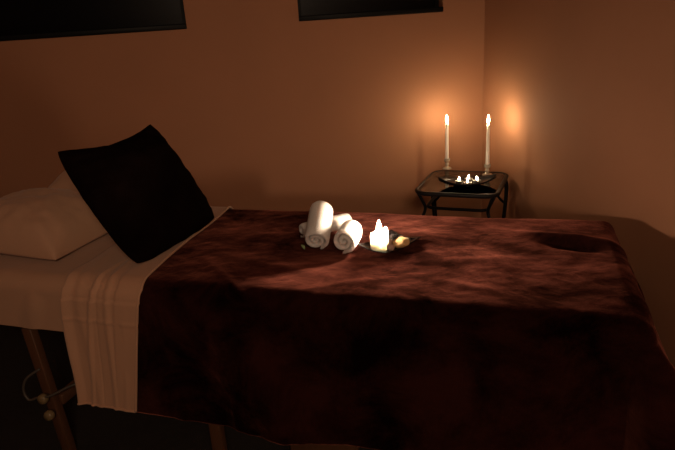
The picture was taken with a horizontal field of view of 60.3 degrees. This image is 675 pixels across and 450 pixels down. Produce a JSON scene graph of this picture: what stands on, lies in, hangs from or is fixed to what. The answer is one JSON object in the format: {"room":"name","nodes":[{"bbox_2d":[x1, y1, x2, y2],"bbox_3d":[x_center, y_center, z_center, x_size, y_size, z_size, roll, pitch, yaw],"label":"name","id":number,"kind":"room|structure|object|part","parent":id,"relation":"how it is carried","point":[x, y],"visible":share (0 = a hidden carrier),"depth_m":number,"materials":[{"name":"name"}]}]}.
{"room":"spa","nodes":[
{"label":"spa","id":0,"kind":"room"},
{"bbox_2d":[0,325,374,449],"bbox_3d":[-0.668,1.303,0.811,4.244,0.100,5.560,-7,19,-8],"label":"floor","id":1,"kind":"structure","parent":0,"point":[23,425],"depth_m":2.25,"materials":[{"name":"carpet"}]},
{"bbox_2d":[21,328,359,449],"bbox_3d":[-0.149,0.413,2.078,2.115,0.688,0.807,2,20,17],"label":"massage table","id":2,"kind":"object","parent":1,"relation":"on","point":[55,412],"visible":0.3,"depth_m":1.99,"materials":[{"name":"brown wood"}]},
{"bbox_3d":[-1.007,0.594,1.994,0.036,0.036,0.037,2,20,17],"label":"knob","id":3,"kind":"part","parent":2,"relation":"part of","materials":[{"name":"brown plastic"}]},
{"bbox_2d":[22,368,74,400],"bbox_3d":[-0.949,0.540,1.989,0.271,0.119,0.046,-7,19,-8],"label":"cable","id":4,"kind":"object","parent":2,"relation":"attached to","point":[38,369],"visible":0.79,"depth_m":1.98,"materials":[{"name":"grey plastic"}]},
{"bbox_3d":[-1.002,0.584,2.026,0.079,0.510,0.030,2,20,17],"label":"leg","id":5,"kind":"part","parent":2,"relation":"part of","materials":[{"name":"brown wood"}]},
{"bbox_3d":[-0.995,0.656,2.013,0.036,0.036,0.037,2,20,17],"label":"knob","id":6,"kind":"part","parent":2,"relation":"part of","materials":[{"name":"brown plastic"}]},
{"bbox_2d":[0,233,114,331],"bbox_3d":[-0.757,0.205,2.211,0.860,0.346,0.794,2,20,17],"label":"fitted sheet","id":7,"kind":"object","parent":2,"relation":"on","point":[30,288],"visible":0.26,"depth_m":1.89,"materials":[{"name":"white fabric"}]},
{"bbox_2d":[0,188,107,259],"bbox_3d":[-1.099,-0.034,2.143,0.469,0.193,0.410,2,20,17],"label":"pillow","id":8,"kind":"object","parent":7,"relation":"on","point":[39,223],"visible":0.78,"depth_m":1.99,"materials":[{"name":"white fabric"}]},
{"bbox_2d":[48,171,77,191],"bbox_3d":[-0.999,-0.160,2.465,0.470,0.209,0.300,2,20,17],"label":"pillow","id":9,"kind":"object","parent":7,"relation":"on","point":[63,181],"visible":0.05,"depth_m":2.38,"materials":[{"name":"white fabric"}]},
{"bbox_2d":[60,206,232,412],"bbox_3d":[-0.637,0.247,2.183,0.311,0.456,0.848,0,19,12],"label":"sheet","id":10,"kind":"object","parent":7,"relation":"on","point":[100,298],"visible":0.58,"depth_m":1.82,"materials":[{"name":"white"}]},
{"bbox_2d":[58,124,213,262],"bbox_3d":[-0.651,-0.119,1.983,0.256,0.372,0.472,4,20,22],"label":"throw cushion","id":11,"kind":"object","parent":10,"relation":"on","point":[139,189],"visible":1,"depth_m":1.88,"materials":[{"name":"black fabric"}]},
{"bbox_3d":[-0.389,0.607,1.838,0.040,0.510,0.030,2,20,17],"label":"leg","id":12,"kind":"part","parent":2,"relation":"part of","materials":[{"name":"brown wood"}]},
{"bbox_3d":[-0.046,0.573,1.706,0.216,0.395,0.020,2,20,17],"label":"brace panel","id":13,"kind":"part","parent":2,"relation":"part of","materials":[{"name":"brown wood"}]},
{"bbox_2d":[137,209,674,449],"bbox_3d":[0.264,0.371,1.784,1.809,0.553,1.144,2,20,15],"label":"blanket","id":14,"kind":"object","parent":2,"relation":"on","point":[474,333],"visible":0.95,"depth_m":1.60,"materials":[{"name":"brown fabric"}]},
{"bbox_2d":[305,201,332,249],"bbox_3d":[-0.058,-0.001,1.868,0.079,0.134,0.169,-1,19,9],"label":"rolled towel","id":15,"kind":"object","parent":14,"relation":"on","point":[319,223],"visible":1,"depth_m":1.83,"materials":[{"name":"white fabric"}]},
{"bbox_2d":[299,213,351,237],"bbox_3d":[-0.041,0.000,1.998,0.192,0.051,0.053,-14,21,-26],"label":"rolled towel","id":16,"kind":"object","parent":14,"relation":"on","point":[337,220],"visible":0.42,"depth_m":1.99,"materials":[{"name":"white fabric"}]},
{"bbox_2d":[334,220,361,253],"bbox_3d":[0.034,0.035,1.850,0.074,0.077,0.120,1,20,13],"label":"rolled towel","id":17,"kind":"object","parent":14,"relation":"on","point":[347,237],"visible":1,"depth_m":1.81,"materials":[{"name":"white fabric"}]},
{"bbox_2d":[358,229,419,252],"bbox_3d":[0.166,0.058,1.862,0.168,0.021,0.124,-21,25,-41],"label":"square dish","id":18,"kind":"object","parent":14,"relation":"on","point":[366,245],"visible":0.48,"depth_m":1.85,"materials":[{"name":"black ceramic"}]},
{"bbox_2d":[370,220,388,250],"bbox_3d":[0.131,0.030,1.818,0.058,0.096,0.058,-7,19,-8],"label":"pillar candle","id":19,"kind":"object","parent":18,"relation":"on","point":[379,239],"visible":1,"depth_m":1.80,"materials":[{"name":"white wax"}]},
{"bbox_2d":[387,244,394,250],"bbox_3d":[0.166,0.069,1.811,0.027,0.022,0.022,-17,23,-34],"label":"pebble","id":20,"kind":"object","parent":18,"relation":"in","point":[390,247],"visible":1,"depth_m":1.80,"materials":[{"name":"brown stone"}]},
{"bbox_2d":[389,234,396,239],"bbox_3d":[0.181,0.040,1.891,0.024,0.023,0.029,7,22,29],"label":"pebble","id":21,"kind":"object","parent":18,"relation":"in","point":[392,236],"visible":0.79,"depth_m":1.88,"materials":[{"name":"stone"}]},
{"bbox_2d":[392,237,409,247],"bbox_3d":[0.200,0.054,1.829,0.057,0.034,0.044,-8,19,-13],"label":"pebble","id":22,"kind":"object","parent":18,"relation":"in","point":[399,242],"visible":0.98,"depth_m":1.82,"materials":[{"name":"beige stone"}]},
{"bbox_2d":[415,170,508,217],"bbox_3d":[0.644,0.073,2.995,0.420,0.616,0.450,4,21,22],"label":"side table","id":23,"kind":"object","parent":1,"relation":"on","point":[431,186],"visible":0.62,"depth_m":2.83,"materials":[{"name":"black metal"}]},
{"bbox_3d":[0.410,0.129,2.897,0.089,0.605,0.016,-11,20,-20],"label":"leg","id":24,"kind":"part","parent":23,"relation":"part of","materials":[{"name":"black metal"}]},
{"bbox_3d":[0.539,0.011,3.213,0.036,0.605,0.065,4,21,22],"label":"leg","id":25,"kind":"part","parent":23,"relation":"part of","materials":[{"name":"black metal"}]},
{"bbox_2d":[442,158,451,169],"bbox_3d":[0.595,-0.334,3.157,0.052,0.058,0.052,-7,19,-8],"label":"candlestick","id":26,"kind":"object","parent":23,"relation":"on","point":[446,167],"visible":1,"depth_m":3.15,"materials":[{"name":"silver glass"}]},
{"bbox_2d":[445,116,448,158],"bbox_3d":[0.586,-0.466,3.111,0.020,0.246,0.020,-7,19,-8],"label":"taper candle","id":27,"kind":"object","parent":26,"relation":"on","point":[446,123],"visible":1,"depth_m":3.11,"materials":[{"name":"white wax"}]},
{"bbox_3d":[0.626,-0.213,2.900,0.368,0.006,0.406,4,21,22],"label":"glass","id":28,"kind":"part","parent":23,"relation":"part of","materials":[{"name":"glass"}]},
{"bbox_2d":[438,174,496,185],"bbox_3d":[0.632,-0.219,2.828,0.280,0.048,0.156,-3,19,4],"label":"dish","id":29,"kind":"object","parent":23,"relation":"on","point":[484,179],"visible":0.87,"depth_m":2.84,"materials":[{"name":"black ceramic"}]},
{"bbox_2d":[455,177,462,183],"bbox_3d":[0.593,-0.218,2.830,0.039,0.036,0.039,-7,19,-8],"label":"tealight","id":30,"kind":"object","parent":29,"relation":"in","point":[458,181],"visible":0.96,"depth_m":2.82,"materials":[{"name":"silver metal"}]},
{"bbox_2d":[473,177,480,183],"bbox_3d":[0.677,-0.221,2.821,0.039,0.036,0.039,-7,19,-8],"label":"tealight","id":31,"kind":"object","parent":29,"relation":"in","point":[475,181],"visible":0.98,"depth_m":2.81,"materials":[{"name":"silver metal"}]},
{"bbox_2d":[482,164,490,174],"bbox_3d":[0.768,-0.284,2.976,0.052,0.058,0.052,-7,19,-8],"label":"candlestick","id":32,"kind":"object","parent":23,"relation":"on","point":[487,167],"visible":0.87,"depth_m":2.97,"materials":[{"name":"silver glass"}]},
{"bbox_2d":[486,115,489,164],"bbox_3d":[0.759,-0.424,2.927,0.020,0.263,0.020,-7,19,-8],"label":"taper candle","id":33,"kind":"object","parent":32,"relation":"in","point":[488,119],"visible":1,"depth_m":2.92,"materials":[{"name":"white wax"}]},
{"bbox_3d":[0.735,0.152,2.764,0.016,0.605,0.089,-11,20,-20],"label":"leg","id":34,"kind":"part","parent":23,"relation":"part of","materials":[{"name":"black metal"}]},
{"bbox_3d":[0.878,0.036,3.075,0.036,0.605,0.065,4,21,22],"label":"leg","id":35,"kind":"part","parent":23,"relation":"part of","materials":[{"name":"black metal"}]},
{"bbox_2d":[0,0,484,217],"bbox_3d":[-1.188,-0.776,2.934,4.244,2.510,0.120,-7,19,-8],"label":"wall","id":36,"kind":"structure","parent":0,"point":[265,108],"depth_m":3.05,"materials":[{"name":"paint"}]},
{"bbox_2d":[0,0,186,40],"bbox_3d":[-1.399,-1.190,2.748,1.272,0.581,0.122,-7,19,-8],"label":"picture frame","id":37,"kind":"structure","parent":36,"relation":"in","point":[19,19],"depth_m":2.85,"materials":[{"name":"black paint"}]},
{"bbox_3d":[-1.378,-0.922,2.817,1.270,0.025,0.078,-7,19,-8],"label":"sill","id":38,"kind":"part","parent":37,"relation":"part of","materials":[{"name":"black paint"}]},
{"bbox_2d":[297,0,442,20],"bbox_3d":[0.153,-1.367,2.955,0.762,0.581,0.122,-7,19,-8],"label":"window","id":39,"kind":"structure","parent":36,"relation":"in","point":[308,10],"depth_m":3.04,"materials":[{"name":"black paint"}]},
{"bbox_3d":[0.147,-1.380,2.992,0.718,0.537,0.007,-7,19,-8],"label":"pane","id":40,"kind":"part","parent":39,"relation":"part of","materials":[{"name":"black glass"}]},
{"bbox_3d":[0.174,-1.099,3.024,0.760,0.025,0.078,-7,19,-8],"label":"sill","id":41,"kind":"part","parent":39,"relation":"part of","materials":[{"name":"black paint"}]},
{"bbox_2d":[481,0,674,367],"bbox_3d":[1.279,-0.160,0.657,0.120,2.510,5.320,-7,19,-8],"label":"wall","id":42,"kind":"structure","parent":0,"point":[579,95],"depth_m":2.22,"materials":[{"name":"paint"}]}
]}

